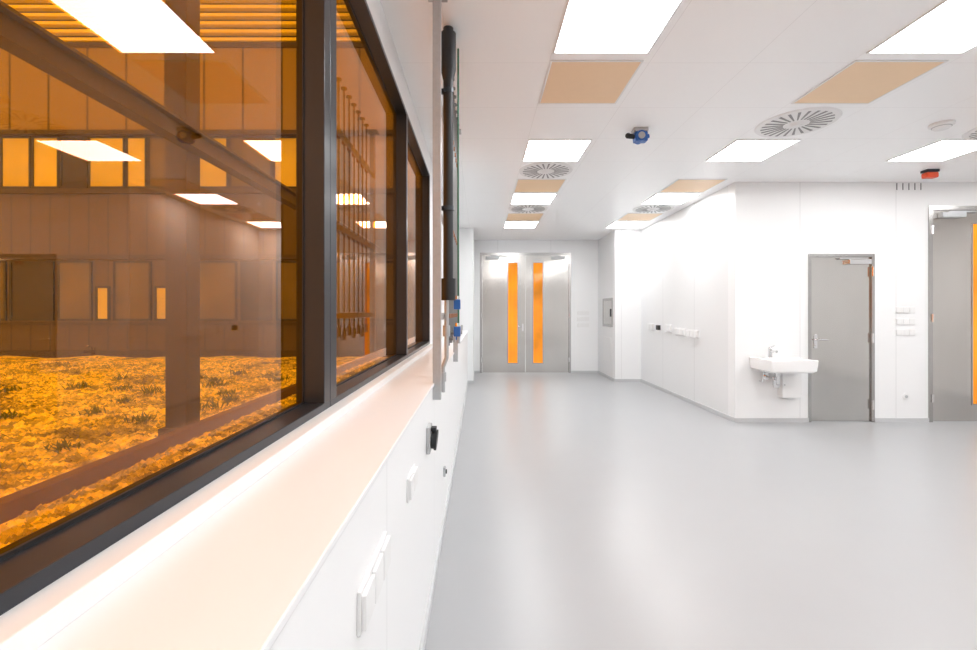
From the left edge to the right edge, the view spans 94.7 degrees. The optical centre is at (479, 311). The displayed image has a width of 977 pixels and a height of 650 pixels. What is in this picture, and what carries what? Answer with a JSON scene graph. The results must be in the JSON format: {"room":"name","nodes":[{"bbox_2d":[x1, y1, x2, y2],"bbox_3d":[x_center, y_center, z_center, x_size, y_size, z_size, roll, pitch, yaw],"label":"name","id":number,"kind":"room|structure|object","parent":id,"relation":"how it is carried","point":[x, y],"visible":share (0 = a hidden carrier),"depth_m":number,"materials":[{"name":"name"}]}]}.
{"room":"clean room","nodes":[
{"label":"clean room","id":0,"kind":"room"},
{"bbox_2d":[270,0,467,649],"bbox_3d":[-0.427,-0.125,2.850,0.375,3.000,11.700,0,0,0],"label":"wall","id":1,"kind":"structure","parent":0,"point":[325,618],"depth_m":1.39,"materials":[{"name":"paint"}]},
{"bbox_2d":[0,0,329,615],"bbox_3d":[-0.568,-0.547,-0.319,0.095,1.755,3.762,0,0,0],"label":"window","id":2,"kind":"structure","parent":1,"relation":"in","point":[31,563],"depth_m":1.35,"materials":[{"name":"grey metal"}]},
{"bbox_2d":[0,344,432,649],"bbox_3d":[-0.545,0.352,0.840,0.140,0.045,7.680,0,0,0],"label":"window sill","id":3,"kind":"structure","parent":1,"relation":"attached to","point":[31,623],"depth_m":0.65,"materials":[{"name":"white plastic"}]},
{"bbox_2d":[36,331,467,649],"bbox_3d":[-0.353,0.367,2.850,0.243,0.015,11.700,0,0,0],"label":"window sill","id":4,"kind":"structure","parent":1,"relation":"attached to","point":[236,580],"depth_m":0.68,"materials":[{"name":"white"}]},
{"bbox_2d":[330,0,406,406],"bbox_3d":[-0.568,-0.547,2.386,0.095,1.755,1.645,0,0,0],"label":"window","id":5,"kind":"structure","parent":1,"relation":"in","point":[360,14],"depth_m":2.52,"materials":[{"name":"grey metal"}]},
{"bbox_2d":[357,531,390,636],"bbox_3d":[-0.231,0.590,1.000,0.018,0.086,0.249,0,0,0],"label":"wall socket","id":6,"kind":"object","parent":1,"relation":"attached to","point":[369,590],"visible":1,"depth_m":0.95,"materials":[{"name":"white plastic"}]},
{"bbox_2d":[407,464,417,502],"bbox_3d":[-0.232,0.585,1.545,0.016,0.078,0.150,0,0,0],"label":"wall socket","id":7,"kind":"object","parent":1,"relation":"attached to","point":[412,479],"visible":1,"depth_m":1.51,"materials":[{"name":"white plastic"}]},
{"bbox_2d":[407,114,429,357],"bbox_3d":[-0.568,-0.547,3.946,0.095,1.755,1.469,0,0,0],"label":"window","id":8,"kind":"structure","parent":1,"relation":"in","point":[413,146],"depth_m":4.63,"materials":[{"name":"grey metal"}]},
{"bbox_2d":[426,423,438,453],"bbox_3d":[-0.215,0.575,2.050,0.050,0.120,0.100,0,0,0],"label":"socket","id":9,"kind":"object","parent":1,"relation":"attached to","point":[432,432],"visible":1,"depth_m":2.01,"materials":[{"name":"grey plastic"}]},
{"bbox_2d":[428,0,447,399],"bbox_3d":[-0.220,-0.590,2.300,0.100,2.070,0.100,0,0,0],"label":"support strut","id":10,"kind":"object","parent":1,"relation":"attached to","point":[436,3],"visible":1,"depth_m":2.28,"materials":[{"name":"metal"}]},
{"bbox_2d":[441,95,442,121],"bbox_3d":[-0.228,-1.225,3.175,0.020,0.040,1.706,0,0,0],"label":"rail","id":11,"kind":"object","parent":1,"relation":"attached to","point":[441,95],"visible":0.02,"depth_m":2.66,"materials":[{"name":"metal"}]},
{"bbox_2d":[449,335,455,345],"bbox_3d":[-0.186,-0.710,2.750,0.072,1.830,0.044,0,0,0],"label":"gas pipe","id":12,"kind":"object","parent":11,"relation":"attached to","point":[453,338],"visible":0.12,"depth_m":2.74,"materials":[{"name":"metal"}]},
{"bbox_2d":[454,323,460,336],"bbox_3d":[-0.135,0.105,2.660,0.040,0.080,0.040,0,0,0],"label":"pressure regulator","id":13,"kind":"object","parent":12,"relation":"attached to","point":[457,329],"visible":1,"depth_m":2.64,"materials":[{"name":"blue plastic"}]},
{"bbox_2d":[454,296,460,308],"bbox_3d":[-0.135,-0.055,2.660,0.040,0.080,0.040,0,0,0],"label":"pressure regulator","id":14,"kind":"object","parent":12,"relation":"attached to","point":[457,303],"visible":0.84,"depth_m":2.64,"materials":[{"name":"blue plastic"}]},
{"bbox_2d":[452,86,454,326],"bbox_3d":[-0.186,-0.710,3.262,0.072,1.830,0.044,0,0,0],"label":"gas pipe","id":15,"kind":"object","parent":11,"relation":"attached to","point":[453,86],"visible":0.4,"depth_m":3.26,"materials":[{"name":"metal"}]},
{"bbox_2d":[454,95,455,325],"bbox_3d":[-0.186,-0.725,3.390,0.072,1.800,0.044,0,0,0],"label":"gas pipe","id":16,"kind":"object","parent":11,"relation":"attached to","point":[454,95],"visible":0.35,"depth_m":3.39,"materials":[{"name":"metal"}]},
{"bbox_2d":[455,110,461,330],"bbox_3d":[-0.186,-0.725,3.646,0.072,1.800,0.044,0,0,0],"label":"gas pipe","id":17,"kind":"object","parent":11,"relation":"attached to","point":[455,110],"visible":0.38,"depth_m":3.64,"materials":[{"name":"metal"}]},
{"bbox_2d":[456,117,461,333],"bbox_3d":[-0.186,-0.710,3.774,0.072,1.830,0.044,0,0,0],"label":"gas pipe","id":18,"kind":"object","parent":11,"relation":"attached to","point":[456,117],"visible":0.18,"depth_m":3.77,"materials":[{"name":"metal"}]},
{"bbox_2d":[419,371,474,649],"bbox_3d":[-0.177,1.350,3.572,0.125,0.050,13.145,0,0,0],"label":"baseboard","id":19,"kind":"structure","parent":1,"relation":"attached to","point":[436,564],"depth_m":2.48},
{"bbox_2d":[453,129,460,361],"bbox_3d":[-0.220,-0.590,4.050,0.100,2.070,0.100,0,0,0],"label":"support strut","id":20,"kind":"object","parent":1,"relation":"attached to","point":[455,345],"visible":0.16,"depth_m":4.03,"materials":[{"name":"metal"}]},
{"bbox_3d":[-0.228,-0.575,3.175,0.020,0.040,1.706,0,0,0],"label":"rail","id":21,"kind":"object","parent":20,"relation":"attached to","visible":0},
{"bbox_2d":[441,25,455,391],"bbox_3d":[-0.179,-0.582,2.579,0.090,2.053,0.242,0,0,0],"label":"insulated pipe","id":22,"kind":"object","parent":21,"relation":"attached to","point":[448,36],"visible":0.97,"depth_m":2.48,"materials":[{"name":"black rubber"}]},
{"bbox_2d":[459,228,473,380],"bbox_3d":[-0.372,-0.125,9.430,0.485,3.000,1.460,0,0,0],"label":"wall","id":23,"kind":"structure","parent":0,"point":[466,235],"depth_m":8.70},
{"bbox_2d":[474,240,597,370],"bbox_3d":[1.107,-0.125,10.240,3.445,3.000,0.160,0,0,0],"label":"wall","id":24,"kind":"structure","parent":0,"point":[584,253],"depth_m":10.16,"materials":[{"name":"paint"}]},
{"bbox_2d":[480,253,570,372],"bbox_3d":[1.025,0.020,10.195,2.050,2.710,0.170,0,0,0],"label":"door","id":25,"kind":"structure","parent":24,"relation":"in","point":[525,298],"depth_m":10.17,"materials":[{"name":"metal"}]},
{"bbox_2d":[598,231,612,377],"bbox_3d":[2.750,-0.125,9.610,0.160,3.000,1.100,0,0,0],"label":"wall","id":26,"kind":"structure","parent":0,"point":[605,244],"depth_m":9.65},
{"bbox_2d":[603,298,612,326],"bbox_3d":[2.655,0.010,9.400,0.030,0.590,0.700,0,0,0],"label":"hatch","id":27,"kind":"object","parent":26,"relation":"attached to","point":[608,302],"visible":1,"depth_m":9.31,"materials":[{"name":"metal"}]},
{"bbox_2d":[598,371,735,421],"bbox_3d":[2.922,1.350,7.878,0.535,0.050,4.535,0,0,0],"label":"baseboard","id":28,"kind":"structure","parent":26,"relation":"attached to","point":[707,408],"depth_m":7.27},
{"bbox_2d":[613,230,640,378],"bbox_3d":[3.010,-0.125,8.980,0.680,3.000,0.160,0,0,0],"label":"wall","id":29,"kind":"structure","parent":0,"point":[626,243],"depth_m":8.90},
{"bbox_2d":[380,0,976,239],"bbox_3d":[3.768,-1.685,3.585,8.765,0.120,13.470,0,0,0],"label":"ceiling","id":30,"kind":"structure","parent":0,"point":[718,70],"depth_m":3.54,"materials":[{"name":"paint"}]},
{"bbox_2d":[457,48,459,342],"bbox_3d":[-0.133,-0.715,2.792,0.020,1.820,0.036,0,0,0],"label":"air hose","id":31,"kind":"object","parent":30,"relation":"hanging from","point":[458,338],"visible":0.94,"depth_m":2.78,"materials":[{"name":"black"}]},
{"bbox_2d":[504,221,538,227],"bbox_3d":[0.755,-1.621,8.360,0.600,0.008,0.600,0,0,0],"label":"recessed light","id":32,"kind":"object","parent":30,"relation":"in","point":[508,224],"visible":1,"depth_m":8.33,"materials":[{"name":"white"}]},
{"bbox_2d":[506,213,543,220],"bbox_3d":[0.755,-1.621,7.680,0.600,0.008,0.600,0,0,0],"label":"ceiling panel","id":33,"kind":"object","parent":30,"relation":"in","point":[510,216],"visible":0.99,"depth_m":7.63,"materials":[{"name":"beige plastic"}]},
{"bbox_2d":[508,204,547,212],"bbox_3d":[0.755,-1.610,7.070,0.620,0.030,0.620,0,0,0],"label":"ceiling vent","id":34,"kind":"object","parent":30,"relation":"in","point":[522,208],"visible":1,"depth_m":7.02,"materials":[{"name":"grey"}]},
{"bbox_2d":[510,193,556,203],"bbox_3d":[0.755,-1.621,6.460,0.600,0.008,0.600,0,0,0],"label":"recessed light","id":35,"kind":"object","parent":30,"relation":"in","point":[517,198],"visible":1,"depth_m":6.42,"materials":[{"name":"white"}]},
{"bbox_2d":[514,179,565,192],"bbox_3d":[0.755,-1.621,5.790,0.600,0.008,0.600,0,0,0],"label":"ceiling panel","id":36,"kind":"object","parent":30,"relation":"in","point":[522,185],"visible":1,"depth_m":5.76,"materials":[{"name":"beige plastic"}]},
{"bbox_2d":[519,162,572,178],"bbox_3d":[0.755,-1.610,5.170,0.620,0.030,0.620,0,0,0],"label":"ceiling vent","id":37,"kind":"object","parent":30,"relation":"in","point":[539,170],"visible":1,"depth_m":5.13,"materials":[{"name":"grey"}]},
{"bbox_2d":[522,139,591,161],"bbox_3d":[0.755,-1.621,4.535,0.600,0.008,0.600,0,0,0],"label":"recessed light","id":38,"kind":"object","parent":30,"relation":"in","point":[537,150],"visible":1,"depth_m":4.51,"materials":[{"name":"white"}]},
{"bbox_2d":[538,60,643,103],"bbox_3d":[0.755,-1.621,3.200,0.600,0.008,0.600,0,0,0],"label":"ceiling panel","id":39,"kind":"object","parent":30,"relation":"in","point":[566,81],"visible":1,"depth_m":3.15,"materials":[{"name":"beige plastic"}]},
{"bbox_2d":[553,0,682,53],"bbox_3d":[0.755,-1.621,2.520,0.600,0.008,0.600,0,0,0],"label":"recessed light","id":40,"kind":"object","parent":30,"relation":"in","point":[586,26],"visible":1,"depth_m":2.53,"materials":[{"name":"white plastic"}]},
{"bbox_2d":[606,221,648,227],"bbox_3d":[2.720,-1.621,8.360,0.600,0.008,0.600,0,0,0],"label":"recessed light","id":41,"kind":"object","parent":30,"relation":"in","point":[617,224],"visible":1,"depth_m":8.33,"materials":[{"name":"white"}]},
{"bbox_2d":[625,127,649,144],"bbox_3d":[1.398,-1.566,3.997,0.213,0.118,0.106,0,0,0],"label":"detector","id":42,"kind":"object","parent":30,"relation":"attached to","point":[639,135],"visible":1,"depth_m":3.96,"materials":[{"name":"blue plastic"}]},
{"bbox_2d":[616,213,663,220],"bbox_3d":[2.720,-1.621,7.680,0.600,0.008,0.600,0,0,0],"label":"ceiling panel","id":43,"kind":"object","parent":30,"relation":"in","point":[629,216],"visible":0.99,"depth_m":7.63,"materials":[{"name":"beige plastic"}]},
{"bbox_2d":[632,204,674,212],"bbox_3d":[2.720,-1.610,7.070,0.620,0.030,0.620,0,0,0],"label":"ceiling vent","id":44,"kind":"object","parent":30,"relation":"in","point":[652,208],"visible":1,"depth_m":7.02,"materials":[{"name":"grey"}]},
{"bbox_2d":[642,193,700,203],"bbox_3d":[2.720,-1.621,6.460,0.600,0.008,0.600,0,0,0],"label":"recessed light","id":45,"kind":"object","parent":30,"relation":"in","point":[658,198],"visible":1,"depth_m":6.42,"materials":[{"name":"white"}]},
{"bbox_2d":[659,179,726,192],"bbox_3d":[2.720,-1.621,5.790,0.600,0.008,0.600,0,0,0],"label":"ceiling panel","id":46,"kind":"object","parent":30,"relation":"in","point":[680,185],"visible":1,"depth_m":5.76,"materials":[{"name":"beige plastic"}]},
{"bbox_2d":[705,139,800,161],"bbox_3d":[2.720,-1.621,4.535,0.600,0.008,0.600,0,0,0],"label":"recessed light","id":47,"kind":"object","parent":30,"relation":"in","point":[740,150],"visible":1,"depth_m":4.51,"materials":[{"name":"white"}]},
{"bbox_2d":[754,107,842,137],"bbox_3d":[2.720,-1.610,3.870,0.620,0.030,0.620,0,0,0],"label":"ceiling vent","id":48,"kind":"object","parent":30,"relation":"in","point":[805,120],"visible":1,"depth_m":3.83,"materials":[{"name":"white plastic"}]},
{"bbox_2d":[791,60,948,103],"bbox_3d":[2.720,-1.621,3.200,0.600,0.008,0.600,0,0,0],"label":"ceiling panel","id":49,"kind":"object","parent":30,"relation":"in","point":[860,81],"visible":1,"depth_m":3.15,"materials":[{"name":"beige plastic"}]},
{"bbox_2d":[866,0,976,53],"bbox_3d":[2.720,-1.621,2.520,0.600,0.008,0.600,0,0,0],"label":"recessed light","id":50,"kind":"object","parent":30,"relation":"in","point":[950,27],"visible":1,"depth_m":2.62,"materials":[{"name":"white"}]},
{"bbox_2d":[920,169,939,178],"bbox_3d":[5.150,-1.577,5.150,0.140,0.095,0.090,0,0,0],"label":"beacon","id":51,"kind":"object","parent":30,"relation":"attached to","point":[928,173],"visible":1,"depth_m":5.11,"materials":[{"name":"red plastic"}]},
{"bbox_2d":[886,139,976,161],"bbox_3d":[4.660,-1.621,4.535,0.600,0.008,0.600,0,0,0],"label":"recessed light","id":52,"kind":"object","parent":30,"relation":"in","point":[945,149],"visible":1,"depth_m":4.54,"materials":[{"name":"white"}]},
{"bbox_2d":[928,119,955,131],"bbox_3d":[3.980,-1.600,3.880,0.170,0.050,0.170,0,0,0],"label":"smoke detector","id":53,"kind":"object","parent":30,"relation":"attached to","point":[942,125],"visible":1,"depth_m":3.84,"materials":[{"name":"white plastic"}]},
{"bbox_2d":[962,127,976,140],"bbox_3d":[4.680,-1.610,3.950,0.620,0.030,0.620,0,0,0],"label":"ceiling vent","id":54,"kind":"object","parent":30,"relation":"in","point":[971,135],"visible":1,"depth_m":4.12,"materials":[{"name":"grey"}]},
{"bbox_2d":[641,186,727,414],"bbox_3d":[3.270,-0.125,7.343,0.160,3.000,3.115,0,0,0],"label":"wall","id":55,"kind":"structure","parent":0,"point":[684,254],"depth_m":6.85,"materials":[{"name":"paint"}]},
{"bbox_2d":[674,328,685,335],"bbox_3d":[3.173,0.312,7.105,0.035,0.116,0.391,0,0,0],"label":"wall socket","id":56,"kind":"object","parent":55,"relation":"attached to","point":[677,331],"visible":1,"depth_m":7.08,"materials":[{"name":"white plastic"}]},
{"bbox_2d":[686,329,698,337],"bbox_3d":[3.173,0.322,6.687,0.035,0.117,0.378,0,0,0],"label":"wall socket","id":57,"kind":"object","parent":55,"relation":"attached to","point":[689,333],"visible":1,"depth_m":6.68,"materials":[{"name":"white plastic"}]},
{"bbox_2d":[425,372,976,649],"bbox_3d":[3.768,1.435,3.585,8.765,0.120,13.470,0,0,0],"label":"floor","id":58,"kind":"structure","parent":0,"point":[586,511],"depth_m":2.86,"materials":[{"name":"plastic"}]},
{"bbox_2d":[728,182,976,417],"bbox_3d":[5.595,-0.125,5.705,4.810,3.000,0.160,0,0,0],"label":"wall","id":59,"kind":"structure","parent":0,"point":[773,227],"depth_m":5.62,"materials":[{"name":"paint"}]},
{"bbox_2d":[749,345,818,387],"bbox_3d":[3.635,0.657,5.404,0.550,0.507,0.439,0,0,0],"label":"washbasin","id":60,"kind":"object","parent":59,"relation":"attached to","point":[776,365],"visible":1,"depth_m":5.21,"materials":[{"name":"white ceramic"}]},
{"bbox_2d":[768,345,777,357],"bbox_3d":[3.580,0.482,5.501,0.046,0.157,0.154,0,0,0],"label":"tap","id":61,"kind":"object","parent":60,"relation":"on","point":[770,351],"depth_m":5.53,"materials":[{"name":"silver metal"}]},
{"bbox_2d":[749,357,818,372],"bbox_3d":[3.635,0.637,5.404,0.550,0.155,0.439,0,0,0],"label":"basin","id":62,"kind":"object","parent":60,"relation":"in","point":[765,364],"depth_m":5.19,"materials":[{"name":"white ceramic"}]},
{"bbox_2d":[777,373,801,397],"bbox_3d":[3.833,0.892,5.573,0.235,0.325,0.104,0,0,0],"label":"wall box","id":63,"kind":"object","parent":59,"relation":"attached to","point":[790,383],"visible":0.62,"depth_m":5.52,"materials":[{"name":"white plastic"}]},
{"bbox_2d":[736,418,928,421],"bbox_3d":[5.595,1.350,5.617,4.810,0.050,0.015,0,0,0],"label":"baseboard","id":64,"kind":"structure","parent":59,"relation":"attached to","point":[737,419],"depth_m":5.61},
{"bbox_2d":[808,254,874,421],"bbox_3d":[4.513,0.325,5.660,0.825,2.100,0.170,0,0,0],"label":"door","id":65,"kind":"structure","parent":59,"relation":"in","point":[841,287],"depth_m":5.63,"materials":[{"name":"metal"}]},
{"bbox_2d":[896,318,915,324],"bbox_3d":[5.312,0.118,5.618,0.237,0.075,0.014,0,0,0],"label":"light switch","id":66,"kind":"object","parent":59,"relation":"attached to","point":[899,321],"visible":1,"depth_m":5.61,"materials":[{"name":"white plastic"}]},
{"bbox_2d":[896,329,915,335],"bbox_3d":[5.312,0.256,5.618,0.237,0.075,0.014,0,0,0],"label":"light switch","id":67,"kind":"object","parent":59,"relation":"attached to","point":[899,332],"visible":1,"depth_m":5.61,"materials":[{"name":"white plastic"}]},
{"bbox_2d":[896,307,915,312],"bbox_3d":[5.312,-0.025,5.618,0.237,0.062,0.014,0,0,0],"label":"light switch","id":68,"kind":"object","parent":59,"relation":"attached to","point":[898,309],"visible":1,"depth_m":5.61,"materials":[{"name":"white plastic"}]},
{"bbox_2d":[928,206,976,421],"bbox_3d":[6.625,0.025,5.660,2.050,2.700,0.170,0,0,0],"label":"door","id":69,"kind":"structure","parent":59,"relation":"in","point":[952,230],"depth_m":5.63,"materials":[{"name":"metal"}]},
{"label":"outside","id":70,"kind":"structure","parent":0,"visible":0},
{"bbox_2d":[0,355,387,548],"bbox_3d":[-11.400,1.400,5.650,21.200,0.175,17.300,0,0,0],"label":"gravel ground","id":71,"kind":"structure","parent":70,"point":[43,408],"depth_m":6.16,"materials":[{"name":"gravel"}]},
{"bbox_2d":[0,408,20,419],"bbox_3d":[-6.146,1.321,5.839,0.297,0.115,0.296,0,0,0],"label":"tuft","id":72,"kind":"object","parent":71,"relation":"on","point":[4,415],"visible":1,"depth_m":5.84,"materials":[{"name":"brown plant"}]},
{"bbox_2d":[0,385,21,392],"bbox_3d":[-8.370,1.356,7.998,0.434,0.125,0.346,0,0,29],"label":"tuft","id":73,"kind":"object","parent":71,"relation":"on","point":[5,389],"visible":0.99,"depth_m":7.97,"materials":[{"name":"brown plant"}]},
{"bbox_2d":[44,438,80,453],"bbox_3d":[-4.260,1.349,4.611,0.350,0.114,0.265,0,0,27],"label":"tuft","id":74,"kind":"object","parent":71,"relation":"on","point":[58,445],"visible":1,"depth_m":4.58,"materials":[{"name":"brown plant"}]},
{"bbox_2d":[58,380,94,389],"bbox_3d":[-7.358,1.323,8.242,0.414,0.160,0.555,0,0,0],"label":"tuft","id":75,"kind":"object","parent":71,"relation":"on","point":[85,383],"visible":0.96,"depth_m":8.22,"materials":[{"name":"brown plant"}]},
{"bbox_2d":[66,405,105,416],"bbox_3d":[-5.261,1.316,6.078,0.476,0.121,0.346,0,0,19],"label":"tuft","id":76,"kind":"object","parent":71,"relation":"on","point":[95,410],"visible":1,"depth_m":6.06,"materials":[{"name":"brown plant"}]},
{"bbox_2d":[106,383,133,390],"bbox_3d":[-6.575,1.376,8.282,0.403,0.122,0.524,0,0,0],"label":"tuft","id":77,"kind":"object","parent":71,"relation":"on","point":[124,387],"visible":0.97,"depth_m":8.28,"materials":[{"name":"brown plant"}]},
{"bbox_2d":[121,411,156,424],"bbox_3d":[-4.364,1.341,5.779,0.380,0.140,0.354,0,0,-28],"label":"tuft","id":78,"kind":"object","parent":71,"relation":"on","point":[142,418],"visible":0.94,"depth_m":5.76,"materials":[{"name":"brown plant"}]},
{"bbox_2d":[132,383,162,395],"bbox_3d":[-5.750,1.326,7.853,0.499,0.198,0.476,0,0,15],"label":"tuft","id":79,"kind":"object","parent":71,"relation":"on","point":[146,391],"visible":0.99,"depth_m":7.84,"materials":[{"name":"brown plant"}]},
{"bbox_2d":[158,0,199,436],"bbox_3d":[-3.505,-1.595,5.275,0.290,6.060,0.350,0,0,0],"label":"steel column","id":80,"kind":"structure","parent":71,"relation":"on","point":[182,17],"depth_m":5.15,"materials":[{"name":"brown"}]},
{"bbox_2d":[0,0,379,253],"bbox_3d":[-3.270,-1.960,5.650,0.160,0.230,17.300,0,0,0],"label":"steel beam","id":81,"kind":"structure","parent":80,"relation":"attached to","point":[20,36],"depth_m":4.08,"materials":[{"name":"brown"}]},
{"bbox_2d":[0,353,377,523],"bbox_3d":[-3.285,1.365,5.600,0.130,0.140,17.200,0,0,0],"label":"kerb","id":82,"kind":"object","parent":71,"relation":"on","point":[13,505],"visible":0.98,"depth_m":4.08,"materials":[{"name":"concrete"}]},
{"bbox_2d":[200,398,232,410],"bbox_3d":[-3.904,1.311,6.520,0.344,0.181,0.689,0,0,37],"label":"tuft","id":83,"kind":"object","parent":71,"relation":"on","point":[213,404],"visible":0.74,"depth_m":6.52,"materials":[{"name":"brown plant"}]},
{"bbox_2d":[200,379,232,387],"bbox_3d":[-4.871,1.291,8.351,0.418,0.163,0.527,0,0,37],"label":"tuft","id":84,"kind":"object","parent":71,"relation":"on","point":[212,382],"visible":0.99,"depth_m":8.30,"materials":[{"name":"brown plant"}]},
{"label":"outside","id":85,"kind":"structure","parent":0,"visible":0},
{"bbox_2d":[0,4,419,357],"bbox_3d":[-11.307,-5.575,14.525,21.385,14.100,0.550,0,0,0],"label":"wall","id":86,"kind":"structure","parent":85,"point":[247,88],"depth_m":14.40,"materials":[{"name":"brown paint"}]},
{"bbox_2d":[0,261,6,320],"bbox_3d":[-15.530,-0.675,14.370,0.800,1.900,0.060,0,0,0],"label":"window","id":87,"kind":"structure","parent":86,"relation":"in","point":[3,264],"depth_m":14.37,"materials":[{"name":"black"}]},
{"bbox_2d":[0,136,30,187],"bbox_3d":[-14.815,-4.775,14.370,0.970,1.660,0.060,0,0,0],"label":"window","id":88,"kind":"structure","parent":86,"relation":"in","point":[15,151],"depth_m":14.37,"materials":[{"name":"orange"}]},
{"bbox_2d":[9,261,54,320],"bbox_3d":[-14.310,-0.675,14.370,1.400,1.900,0.060,0,0,0],"label":"window","id":89,"kind":"structure","parent":86,"relation":"in","point":[31,283],"depth_m":14.37,"materials":[{"name":"black"}]},
{"bbox_2d":[31,136,58,187],"bbox_3d":[-13.865,-4.775,14.370,0.870,1.660,0.060,0,0,0],"label":"window","id":90,"kind":"structure","parent":86,"relation":"in","point":[44,149],"depth_m":14.37,"materials":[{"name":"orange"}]},
{"bbox_2d":[59,136,87,187],"bbox_3d":[-12.965,-4.775,14.370,0.870,1.660,0.060,0,0,0],"label":"window","id":91,"kind":"structure","parent":86,"relation":"in","point":[73,150],"depth_m":14.37,"materials":[{"name":"black"}]},
{"bbox_2d":[57,261,92,320],"bbox_3d":[-12.940,-0.675,14.370,1.100,1.900,0.060,0,0,0],"label":"window","id":92,"kind":"structure","parent":86,"relation":"in","point":[74,278],"depth_m":14.37,"materials":[{"name":"black"}]},
{"bbox_2d":[95,286,110,320],"bbox_3d":[-12.045,-0.275,14.370,0.450,1.100,0.060,0,0,0],"label":"window","id":93,"kind":"structure","parent":86,"relation":"in","point":[102,293],"depth_m":14.37,"materials":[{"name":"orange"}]},
{"bbox_2d":[88,136,124,187],"bbox_3d":[-11.915,-4.775,14.370,1.170,1.660,0.060,0,0,0],"label":"window","id":94,"kind":"structure","parent":86,"relation":"in","point":[106,154],"depth_m":14.37,"materials":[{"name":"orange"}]},
{"bbox_2d":[113,261,151,320],"bbox_3d":[-11.100,-0.675,14.370,1.200,1.900,0.060,0,0,0],"label":"window","id":95,"kind":"structure","parent":86,"relation":"in","point":[132,280],"depth_m":14.37,"materials":[{"name":"black"}]},
{"bbox_2d":[125,136,146,187],"bbox_3d":[-10.965,-4.775,14.370,0.670,1.660,0.060,0,0,0],"label":"window","id":96,"kind":"structure","parent":86,"relation":"in","point":[135,146],"depth_m":14.37,"materials":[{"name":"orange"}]},
{"bbox_2d":[147,136,164,187],"bbox_3d":[-9.815,-4.775,14.370,1.570,1.660,0.060,0,0,0],"label":"window","id":97,"kind":"structure","parent":86,"relation":"in","point":[155,144],"depth_m":14.37,"materials":[{"name":"black"}]},
{"bbox_2d":[154,286,164,320],"bbox_3d":[-9.880,-0.275,14.370,1.000,1.100,0.060,0,0,0],"label":"window","id":98,"kind":"structure","parent":86,"relation":"in","point":[159,291],"depth_m":14.37,"materials":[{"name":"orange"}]},
{"bbox_2d":[1,0,344,3],"bbox_3d":[-11.307,-9.975,14.390,21.385,0.100,0.180,0,0,0],"label":"louvre slat","id":99,"kind":"object","parent":86,"relation":"attached to","point":[4,1],"visible":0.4,"depth_m":14.38,"materials":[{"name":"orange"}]},
{"bbox_2d":[9,5,347,11],"bbox_3d":[-11.307,-9.715,14.390,21.385,0.100,0.180,0,0,0],"label":"louvre slat","id":100,"kind":"object","parent":86,"relation":"attached to","point":[20,8],"visible":0.44,"depth_m":14.33,"materials":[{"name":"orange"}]},
{"bbox_2d":[21,13,351,19],"bbox_3d":[-11.307,-9.455,14.390,21.385,0.100,0.180,0,0,0],"label":"louvre slat","id":101,"kind":"object","parent":86,"relation":"attached to","point":[32,16],"visible":0.44,"depth_m":14.32,"materials":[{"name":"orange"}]},
{"bbox_2d":[33,21,354,27],"bbox_3d":[-11.307,-9.195,14.390,21.385,0.100,0.180,0,0,0],"label":"louvre slat","id":102,"kind":"object","parent":86,"relation":"attached to","point":[45,24],"visible":0.44,"depth_m":14.31,"materials":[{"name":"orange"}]},
{"bbox_2d":[46,29,358,35],"bbox_3d":[-11.307,-8.935,14.390,21.385,0.100,0.180,0,0,0],"label":"louvre slat","id":103,"kind":"object","parent":86,"relation":"attached to","point":[57,32],"visible":0.44,"depth_m":14.30,"materials":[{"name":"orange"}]},
{"bbox_2d":[58,37,360,41],"bbox_3d":[-11.307,-8.675,14.390,21.385,0.100,0.180,0,0,0],"label":"louvre slat","id":104,"kind":"object","parent":86,"relation":"attached to","point":[65,39],"visible":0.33,"depth_m":14.30,"materials":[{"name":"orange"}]},
{"bbox_2d":[200,136,228,187],"bbox_3d":[-8.515,-4.775,14.370,0.970,1.660,0.060,0,0,0],"label":"window","id":105,"kind":"structure","parent":86,"relation":"in","point":[211,176],"depth_m":14.37,"materials":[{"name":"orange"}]},
{"bbox_2d":[200,261,236,320],"bbox_3d":[-8.510,-0.675,14.370,1.500,1.900,0.060,0,0,0],"label":"window","id":106,"kind":"structure","parent":86,"relation":"in","point":[218,279],"depth_m":14.37,"materials":[{"name":"black"}]},
{"bbox_2d":[229,136,272,187],"bbox_3d":[-7.315,-4.775,14.370,1.370,1.660,0.060,0,0,0],"label":"window","id":107,"kind":"structure","parent":86,"relation":"in","point":[258,150],"depth_m":14.37,"materials":[{"name":"black"}]},
{"bbox_2d":[240,261,271,320],"bbox_3d":[-7.140,-0.675,14.370,1.000,1.900,0.060,0,0,0],"label":"window","id":108,"kind":"structure","parent":86,"relation":"in","point":[255,276],"depth_m":14.37,"materials":[{"name":"black"}]},
{"bbox_2d":[273,136,295,187],"bbox_3d":[-5.965,-4.775,14.370,1.270,1.660,0.060,0,0,0],"label":"window","id":109,"kind":"structure","parent":86,"relation":"in","point":[284,147],"depth_m":14.37,"materials":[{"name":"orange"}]},
{"bbox_2d":[275,261,295,320],"bbox_3d":[-5.720,-0.675,14.370,1.600,1.900,0.060,0,0,0],"label":"window","id":110,"kind":"structure","parent":86,"relation":"in","point":[285,271],"depth_m":14.37,"materials":[{"name":"black"}]},
{"bbox_2d":[336,136,350,187],"bbox_3d":[-4.715,-4.775,14.370,1.170,1.660,0.060,0,0,0],"label":"window","id":111,"kind":"structure","parent":86,"relation":"in","point":[343,143],"depth_m":14.37,"materials":[{"name":"black"}]},
{"bbox_2d":[336,261,357,320],"bbox_3d":[-4.350,-0.675,14.370,0.900,1.900,0.060,0,0,0],"label":"window","id":112,"kind":"structure","parent":86,"relation":"in","point":[346,271],"depth_m":14.37,"materials":[{"name":"black"}]},
{"bbox_2d":[361,261,411,320],"bbox_3d":[-2.980,-0.675,14.370,1.600,1.900,0.060,0,0,0],"label":"window","id":113,"kind":"structure","parent":86,"relation":"in","point":[376,276],"depth_m":14.37,"materials":[{"name":"black"}]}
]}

